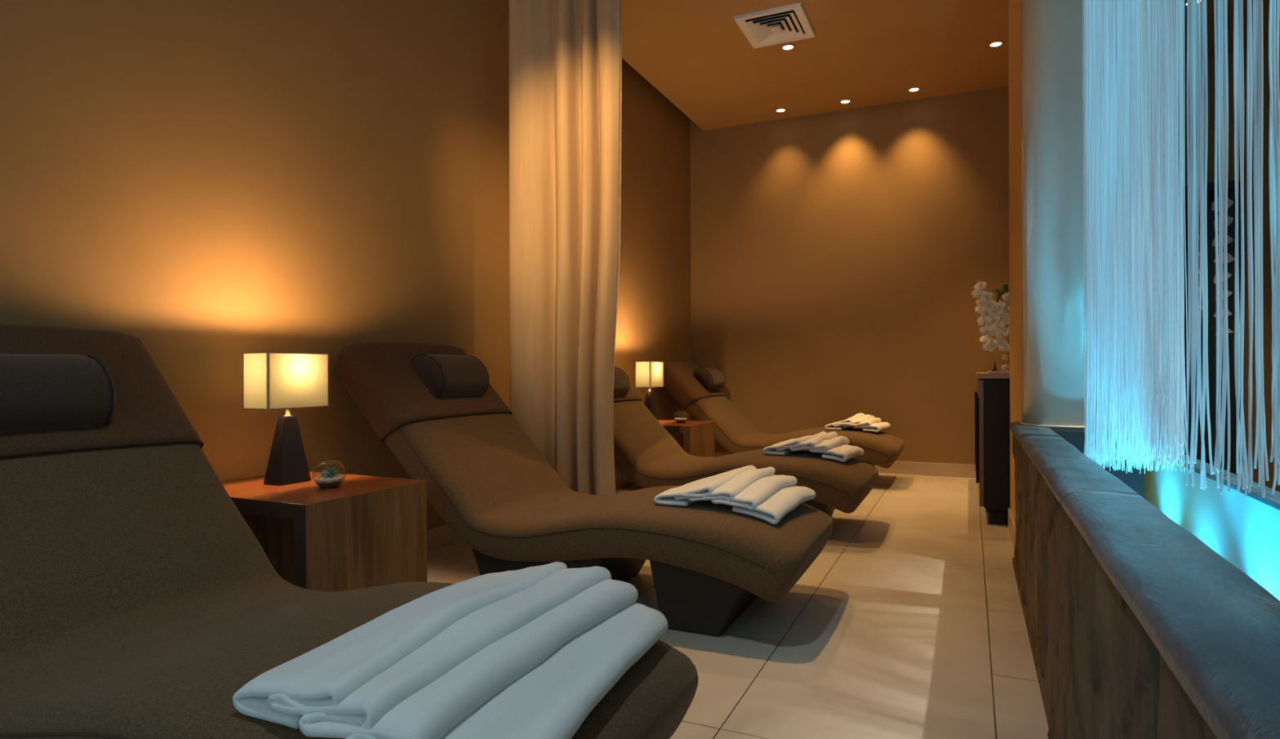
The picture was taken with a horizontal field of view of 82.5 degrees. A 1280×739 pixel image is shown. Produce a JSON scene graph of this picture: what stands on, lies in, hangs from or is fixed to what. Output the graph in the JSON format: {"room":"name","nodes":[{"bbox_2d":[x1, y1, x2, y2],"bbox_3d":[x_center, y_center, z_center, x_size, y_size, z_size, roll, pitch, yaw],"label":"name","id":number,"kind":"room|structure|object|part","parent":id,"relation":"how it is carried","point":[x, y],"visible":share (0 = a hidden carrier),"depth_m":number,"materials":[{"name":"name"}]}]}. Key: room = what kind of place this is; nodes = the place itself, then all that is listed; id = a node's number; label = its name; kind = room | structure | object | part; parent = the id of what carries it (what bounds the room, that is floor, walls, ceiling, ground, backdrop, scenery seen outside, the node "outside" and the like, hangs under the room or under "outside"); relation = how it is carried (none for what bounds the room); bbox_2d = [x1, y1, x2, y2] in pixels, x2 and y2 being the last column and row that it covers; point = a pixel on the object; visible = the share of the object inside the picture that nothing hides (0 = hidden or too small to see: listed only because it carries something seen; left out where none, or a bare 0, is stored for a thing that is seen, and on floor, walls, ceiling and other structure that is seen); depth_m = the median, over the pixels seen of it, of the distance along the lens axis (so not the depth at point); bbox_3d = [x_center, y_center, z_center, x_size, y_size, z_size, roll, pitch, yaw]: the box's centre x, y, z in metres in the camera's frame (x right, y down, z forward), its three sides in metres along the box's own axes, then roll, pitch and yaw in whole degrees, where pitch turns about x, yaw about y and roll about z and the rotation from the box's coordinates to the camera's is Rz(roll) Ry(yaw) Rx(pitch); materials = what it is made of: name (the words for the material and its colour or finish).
{"room":"spa","nodes":[
{"label":"spa","id":0,"kind":"room"},
{"bbox_2d":[0,0,691,529],"bbox_3d":[-1.220,-0.838,3.145,0.120,3.400,7.927,0,0,24],"label":"wall","id":1,"kind":"structure","parent":0,"point":[208,184],"depth_m":2.72,"materials":[{"name":"paint"}]},
{"bbox_2d":[426,524,461,551],"bbox_3d":[-1.155,0.810,3.117,0.012,0.103,7.927,0,0,24],"label":"baseboard","id":2,"kind":"structure","parent":1,"relation":"attached to","point":[437,537],"depth_m":3.52,"materials":[{"name":"stone"}]},
{"bbox_2d":[426,472,1048,738],"bbox_3d":[1.179,0.880,2.116,5.400,0.050,8.027,0,0,24],"label":"floor","id":3,"kind":"structure","parent":0,"point":[908,622],"depth_m":2.31,"materials":[{"name":"tile"}]},
{"bbox_2d":[221,471,426,591],"bbox_3d":[-1.119,0.621,2.405,0.626,0.481,0.501,0,0,24],"label":"side table","id":4,"kind":"object","parent":3,"relation":"on","point":[362,531],"visible":0.42,"depth_m":2.28,"materials":[{"name":"red wood"}]},
{"bbox_3d":[-1.382,0.645,2.524,0.048,0.434,0.499,0,0,24],"label":"panel","id":5,"kind":"part","parent":4,"relation":"part of","materials":[{"name":"brown wood"}]},
{"bbox_2d":[242,351,328,485],"bbox_3d":[-1.189,0.163,2.460,0.121,0.436,0.247,0,0,24],"label":"table lamp","id":6,"kind":"object","parent":4,"relation":"on","point":[271,380],"visible":1,"depth_m":2.42,"materials":[{"name":"beige fabric"}]},
{"bbox_3d":[-1.189,0.037,2.460,0.118,0.180,0.244,0,0,24],"label":"lamp shade","id":7,"kind":"part","parent":6,"relation":"part of","materials":[{"name":"beige fabric"}]},
{"bbox_2d":[312,460,346,488],"bbox_3d":[-1.001,0.339,2.350,0.100,0.082,0.100,0,0,24],"label":"glass terrarium","id":8,"kind":"object","parent":4,"relation":"on","point":[331,479],"visible":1,"depth_m":2.33,"materials":[{"name":"clear glass"}]},
{"bbox_3d":[-0.856,0.621,2.286,0.050,0.480,0.500,0,0,24],"label":"panel","id":9,"kind":"part","parent":4,"relation":"part of","materials":[{"name":"brown wood"}]},
{"bbox_2d":[0,323,697,738],"bbox_3d":[-0.862,0.371,1.486,1.874,0.979,0.740,0,0,24],"label":"chaise lounge","id":10,"kind":"object","parent":3,"relation":"on","point":[137,598],"visible":0.79,"depth_m":1.56,"materials":[{"name":"brown fabric"}]},
{"bbox_2d":[0,353,115,432],"bbox_3d":[-1.463,0.054,1.677,0.168,0.181,0.400,0,0,24],"label":"pillow","id":11,"kind":"object","parent":10,"relation":"on","point":[39,393],"depth_m":1.72,"materials":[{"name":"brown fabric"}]},
{"bbox_2d":[232,561,668,738],"bbox_3d":[-0.249,0.457,1.195,0.488,0.161,0.641,0,0,24],"label":"folded towels","id":12,"kind":"object","parent":10,"relation":"on","point":[530,652],"visible":1,"depth_m":1.05,"materials":[{"name":"white fabric"}]},
{"bbox_2d":[332,342,833,636],"bbox_3d":[-0.240,0.370,2.862,1.874,0.979,0.740,0,0,24],"label":"chaise lounge","id":13,"kind":"object","parent":3,"relation":"on","point":[436,407],"visible":0.89,"depth_m":2.67,"materials":[{"name":"brown fabric"}]},
{"bbox_2d":[412,354,488,397],"bbox_3d":[-0.817,0.027,3.162,0.168,0.181,0.330,0,0,24],"label":"pillow","id":14,"kind":"object","parent":13,"relation":"on","point":[442,375],"depth_m":3.06,"materials":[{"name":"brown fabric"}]},
{"bbox_2d":[383,412,833,601],"bbox_3d":[-0.236,0.299,2.862,1.866,0.822,0.720,0,0,24],"label":"cushion","id":15,"kind":"object","parent":13,"relation":"on","point":[486,479],"depth_m":2.56,"materials":[{"name":"brown fabric"}]},
{"bbox_2d":[653,465,815,524],"bbox_3d":[0.355,0.434,2.634,0.469,0.130,0.497,0,0,24],"label":"folded towels","id":16,"kind":"object","parent":13,"relation":"on","point":[758,493],"visible":1,"depth_m":2.48,"materials":[{"name":"white fabric"}]},
{"bbox_2d":[614,419,714,491],"bbox_3d":[0.154,0.619,5.221,0.626,0.481,0.501,0,0,24],"label":"side table","id":17,"kind":"object","parent":3,"relation":"on","point":[698,435],"visible":0.36,"depth_m":5.10,"materials":[{"name":"brown wood"}]},
{"bbox_3d":[-0.109,0.643,5.340,0.048,0.434,0.499,0,0,24],"label":"panel","id":18,"kind":"part","parent":17,"relation":"part of","materials":[{"name":"brown wood"}]},
{"bbox_2d":[635,361,663,420],"bbox_3d":[0.069,0.161,5.242,0.121,0.436,0.247,0,0,24],"label":"table lamp","id":19,"kind":"object","parent":17,"relation":"on","point":[649,375],"visible":0.94,"depth_m":5.16,"materials":[{"name":"beige fabric"}]},
{"bbox_3d":[0.069,0.035,5.242,0.118,0.180,0.244,0,0,24],"label":"lamp shade","id":20,"kind":"part","parent":19,"relation":"part of","materials":[{"name":"beige fabric"}]},
{"bbox_2d":[674,410,688,422],"bbox_3d":[0.291,0.337,5.175,0.100,0.082,0.100,0,0,24],"label":"glass terrarium","id":21,"kind":"object","parent":17,"relation":"on","point":[680,419],"visible":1,"depth_m":5.15,"materials":[{"name":"clear glass"}]},
{"bbox_3d":[0.417,0.619,5.102,0.050,0.480,0.500,0,0,24],"label":"panel","id":22,"kind":"part","parent":17,"relation":"part of","materials":[{"name":"brown wood"}]},
{"bbox_2d":[613,366,878,516],"bbox_3d":[0.374,0.369,4.220,1.874,0.979,0.740,0,0,24],"label":"chaise lounge","id":23,"kind":"object","parent":3,"relation":"on","point":[645,451],"visible":0.59,"depth_m":3.96,"materials":[{"name":"brown fabric"}]},
{"bbox_2d":[613,367,629,395],"bbox_3d":[-0.203,0.074,4.416,0.168,0.181,0.330,0,0,24],"label":"pillow","id":24,"kind":"object","parent":23,"relation":"on","point":[621,380],"depth_m":4.44,"materials":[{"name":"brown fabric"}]},
{"bbox_2d":[762,431,863,462],"bbox_3d":[0.962,0.418,4.033,0.488,0.130,0.408,0,0,24],"label":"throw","id":25,"kind":"object","parent":23,"relation":"on","point":[834,446],"visible":1,"depth_m":3.91,"materials":[{"name":"white fabric"}]},
{"bbox_2d":[663,361,904,468],"bbox_3d":[1.107,0.394,5.842,1.874,0.926,0.740,0,0,24],"label":"chaise lounge","id":26,"kind":"object","parent":3,"relation":"on","point":[696,389],"visible":0.71,"depth_m":5.75,"materials":[{"name":"brown fabric"}]},
{"bbox_2d":[693,367,724,389],"bbox_3d":[0.588,0.074,6.165,0.168,0.181,0.350,0,0,24],"label":"pillow","id":27,"kind":"object","parent":26,"relation":"on","point":[708,378],"depth_m":6.03,"materials":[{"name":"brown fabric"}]},
{"bbox_2d":[684,395,904,468],"bbox_3d":[1.111,0.324,5.841,1.866,0.769,0.720,0,0,24],"label":"cushion","id":28,"kind":"object","parent":26,"relation":"on","point":[732,429],"depth_m":5.64,"materials":[{"name":"brown fabric"}]},
{"bbox_2d":[824,413,890,432],"bbox_3d":[1.685,0.405,5.642,0.446,0.127,0.392,0,0,24],"label":"towel","id":29,"kind":"object","parent":26,"relation":"on","point":[868,422],"visible":1,"depth_m":5.52,"materials":[{"name":"white fabric"}]},
{"bbox_2d":[974,372,1009,524],"bbox_3d":[2.409,0.437,4.659,0.488,0.832,1.605,0,0,24],"label":"sideboard","id":30,"kind":"object","parent":3,"relation":"on","point":[992,395],"visible":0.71,"depth_m":4.01,"materials":[{"name":"black paint"}]},
{"bbox_3d":[2.316,0.393,5.027,0.016,0.480,0.015,0,0,24],"label":"handle","id":31,"kind":"part","parent":30,"relation":"part of","materials":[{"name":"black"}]},
{"bbox_3d":[2.102,0.394,4.554,0.016,0.480,0.015,0,0,24],"label":"handle","id":32,"kind":"part","parent":30,"relation":"part of","materials":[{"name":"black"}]},
{"bbox_3d":[1.888,0.394,4.081,0.016,0.480,0.015,0,0,24],"label":"handle","id":33,"kind":"part","parent":30,"relation":"part of","materials":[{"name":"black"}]},
{"bbox_3d":[1.997,0.408,4.273,0.024,0.702,0.514,0,0,24],"label":"door","id":34,"kind":"part","parent":30,"relation":"part of","materials":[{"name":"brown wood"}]},
{"bbox_2d":[971,280,1009,371],"bbox_3d":[2.058,-0.247,4.211,0.265,0.535,0.180,0,0,24],"label":"orchid arrangement","id":35,"kind":"object","parent":30,"relation":"on","point":[997,328],"visible":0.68,"depth_m":4.18,"materials":[{"name":"white plant"}]},
{"bbox_3d":[2.050,-0.249,4.221,0.154,0.422,0.066,0,0,24],"label":"stem","id":36,"kind":"part","parent":35,"relation":"part of","materials":[{"name":"green"}]},
{"bbox_2d":[992,360,998,372],"bbox_3d":[2.022,-0.016,4.156,0.072,0.074,0.072,0,0,24],"label":"holder","id":37,"kind":"object","parent":30,"relation":"on","point":[994,367],"visible":0.46,"depth_m":4.15,"materials":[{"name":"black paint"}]},
{"bbox_3d":[1.984,0.810,4.053,0.082,0.088,0.085,0,0,24],"label":"leg","id":38,"kind":"part","parent":30,"relation":"part of","materials":[{"name":"black paint"}]},
{"bbox_2d":[987,370,1009,373],"bbox_3d":[2.034,0.013,4.021,0.215,0.017,0.066,0,0,24],"label":"pebbles","id":39,"kind":"object","parent":30,"relation":"on","point":[988,371],"visible":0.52,"depth_m":4.03,"materials":[{"name":"beige stone"}]},
{"bbox_2d":[621,0,1279,130],"bbox_3d":[1.141,-2.241,2.076,4.819,0.100,7.927,0,0,24],"label":"ceiling","id":40,"kind":"structure","parent":0,"point":[867,53],"depth_m":5.05,"materials":[{"name":"paint"}]},
{"bbox_2d":[508,0,622,494],"bbox_3d":[-0.405,-0.670,3.696,0.821,3.031,0.134,0,0,24],"label":"curtain","id":41,"kind":"object","parent":40,"relation":"hanging from","point":[565,56],"visible":0.87,"depth_m":3.65,"materials":[{"name":"beige fabric"}]},
{"bbox_2d":[733,2,815,48],"bbox_3d":[0.864,-2.174,4.647,0.418,0.030,0.460,0,0,24],"label":"ceiling vent","id":42,"kind":"object","parent":40,"relation":"in","point":[788,23],"visible":1,"depth_m":4.62,"materials":[{"name":"white metal"}]},
{"bbox_2d":[775,108,786,112],"bbox_3d":[1.189,-2.185,6.161,0.094,0.006,0.094,0,0,24],"label":"recessed light","id":43,"kind":"object","parent":40,"relation":"in","point":[778,110],"visible":1,"depth_m":6.16,"materials":[{"name":"white glass"}]},
{"bbox_2d":[781,44,795,50],"bbox_3d":[1.005,-2.185,4.954,0.094,0.006,0.094,0,0,24],"label":"recessed light","id":44,"kind":"object","parent":40,"relation":"in","point":[788,46],"visible":1,"depth_m":4.95,"materials":[{"name":"beige glass"}]},
{"bbox_2d":[839,99,851,104],"bbox_3d":[1.678,-2.186,5.962,0.094,0.006,0.094,0,0,24],"label":"recessed light","id":45,"kind":"object","parent":40,"relation":"in","point":[843,101],"visible":1,"depth_m":5.96,"materials":[{"name":"white glass"}]},
{"bbox_2d":[907,87,920,92],"bbox_3d":[2.146,-2.188,5.712,0.094,0.006,0.094,0,0,24],"label":"recessed light","id":46,"kind":"object","parent":40,"relation":"in","point":[913,89],"visible":1,"depth_m":5.71,"materials":[{"name":"white glass"}]},
{"bbox_2d":[988,40,1003,48],"bbox_3d":[2.399,-2.189,4.917,0.094,0.006,0.094,0,0,24],"label":"recessed light","id":47,"kind":"object","parent":40,"relation":"in","point":[998,43],"visible":1,"depth_m":4.92,"materials":[{"name":"white glass"}]},
{"bbox_2d":[1082,0,1146,473],"bbox_3d":[1.628,-0.922,2.501,0.201,2.541,0.120,0,0,24],"label":"curtain","id":48,"kind":"object","parent":40,"relation":"hanging from","point":[1110,103],"visible":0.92,"depth_m":2.48,"materials":[{"name":"white fabric"}]},
{"bbox_2d":[1137,0,1189,471],"bbox_3d":[1.565,-0.931,2.202,0.061,2.522,0.465,0,0,24],"label":"curtain","id":49,"kind":"object","parent":40,"relation":"hanging from","point":[1161,91],"visible":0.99,"depth_m":2.11,"materials":[{"name":"white fabric"}]},
{"bbox_2d":[1185,0,1213,489],"bbox_3d":[1.395,-0.945,1.830,0.030,2.494,0.195,0,0,24],"label":"curtain","id":50,"kind":"object","parent":40,"relation":"hanging from","point":[1198,77],"visible":1,"depth_m":1.82,"materials":[{"name":"white fabric"}]},
{"bbox_2d":[1212,0,1230,493],"bbox_3d":[1.315,-0.956,1.652,0.030,2.472,0.095,0,0,24],"label":"curtain","id":51,"kind":"object","parent":40,"relation":"hanging from","point":[1221,83],"visible":1,"depth_m":1.65,"materials":[{"name":"white fabric"}]},
{"bbox_2d":[1233,0,1248,496],"bbox_3d":[1.266,-0.962,1.545,0.030,2.460,0.070,0,0,24],"label":"curtain","id":52,"kind":"object","parent":40,"relation":"hanging from","point":[1238,57],"visible":0.98,"depth_m":1.53,"materials":[{"name":"white fabric"}]},
{"bbox_2d":[1246,0,1269,497],"bbox_3d":[1.226,-0.970,1.456,0.030,2.444,0.080,0,0,24],"label":"curtain","id":53,"kind":"object","parent":40,"relation":"hanging from","point":[1255,66],"visible":1,"depth_m":1.45,"materials":[{"name":"white fabric"}]},
{"bbox_2d":[1268,0,1279,494],"bbox_3d":[1.180,-0.980,1.355,0.030,2.424,0.082,0,0,24],"label":"curtain","id":54,"kind":"object","parent":40,"relation":"hanging from","point":[1273,39],"visible":1,"depth_m":1.35,"materials":[{"name":"white fabric"}]},
{"bbox_2d":[690,46,1279,491],"bbox_3d":[2.827,-0.848,5.731,5.365,3.400,0.120,0,0,24],"label":"wall","id":55,"kind":"structure","parent":0,"point":[837,258],"depth_m":6.08,"materials":[{"name":"paint"}]},
{"bbox_2d":[714,452,976,477],"bbox_3d":[1.780,0.804,6.133,2.853,0.103,0.012,0,0,24],"label":"baseboard","id":56,"kind":"structure","parent":55,"relation":"attached to","point":[963,470],"depth_m":5.88,"materials":[{"name":"wood"}]},
{"bbox_2d":[1156,180,1241,476],"bbox_3d":[3.755,-0.226,5.213,0.850,2.150,0.060,0,0,24],"label":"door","id":57,"kind":"structure","parent":55,"relation":"in","point":[1231,184],"depth_m":5.17,"materials":[{"name":"black"}]},
{"bbox_3d":[4.122,-0.202,5.052,0.050,2.100,0.050,0,0,24],"label":"frame post","id":58,"kind":"part","parent":57,"relation":"part of","materials":[{"name":"black"}]},
{"bbox_2d":[1008,0,1135,522],"bbox_3d":[1.982,-0.670,3.422,0.403,3.046,1.010,0,0,24],"label":"wall pillar","id":59,"kind":"structure","parent":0,"point":[1014,6],"depth_m":3.50,"materials":[{"name":"brown paint"}]},
{"bbox_2d":[1008,507,1015,549],"bbox_3d":[1.833,0.802,3.578,0.012,0.103,0.830,0,0,24],"label":"baseboard","id":60,"kind":"structure","parent":59,"relation":"attached to","point":[1011,524],"depth_m":3.63,"materials":[{"name":"wood"}]},
{"bbox_2d":[1009,421,1279,738],"bbox_3d":[0.704,0.543,1.010,0.139,0.625,4.820,0,0,24],"label":"wall","id":61,"kind":"structure","parent":0,"point":[1139,628],"depth_m":0.95,"materials":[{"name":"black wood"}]},
{"bbox_2d":[1019,0,1109,430],"bbox_3d":[1.707,-0.975,2.969,0.116,2.434,0.342,0,0,-42],"label":"wall panel","id":62,"kind":"object","parent":61,"relation":"on","point":[1052,95],"visible":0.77,"depth_m":2.94,"materials":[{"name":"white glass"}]},
{"bbox_2d":[1052,429,1279,599],"bbox_3d":[1.137,0.548,1.187,0.509,0.612,5.500,0,0,24],"label":"water","id":63,"kind":"structure","parent":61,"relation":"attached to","point":[1244,531],"depth_m":2.36,"materials":[{"name":"teal liquid"}]},
{"bbox_3d":[1.334,0.355,1.098,0.075,0.017,5.500,0,0,24],"label":"rim rail","id":64,"kind":"part","parent":63,"relation":"part of","materials":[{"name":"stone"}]},
{"bbox_3d":[2.525,0.848,1.453,1.800,0.006,7.927,0,0,24],"label":"floor","id":65,"kind":"structure","parent":0,"visible":0},
{"bbox_2d":[1189,191,1235,474],"bbox_3d":[3.951,-0.182,5.038,0.250,2.060,0.026,0,0,24],"label":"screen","id":66,"kind":"object","parent":65,"relation":"on","point":[1231,197],"visible":0.34,"depth_m":5.02,"materials":[{"name":"black"}]}
]}

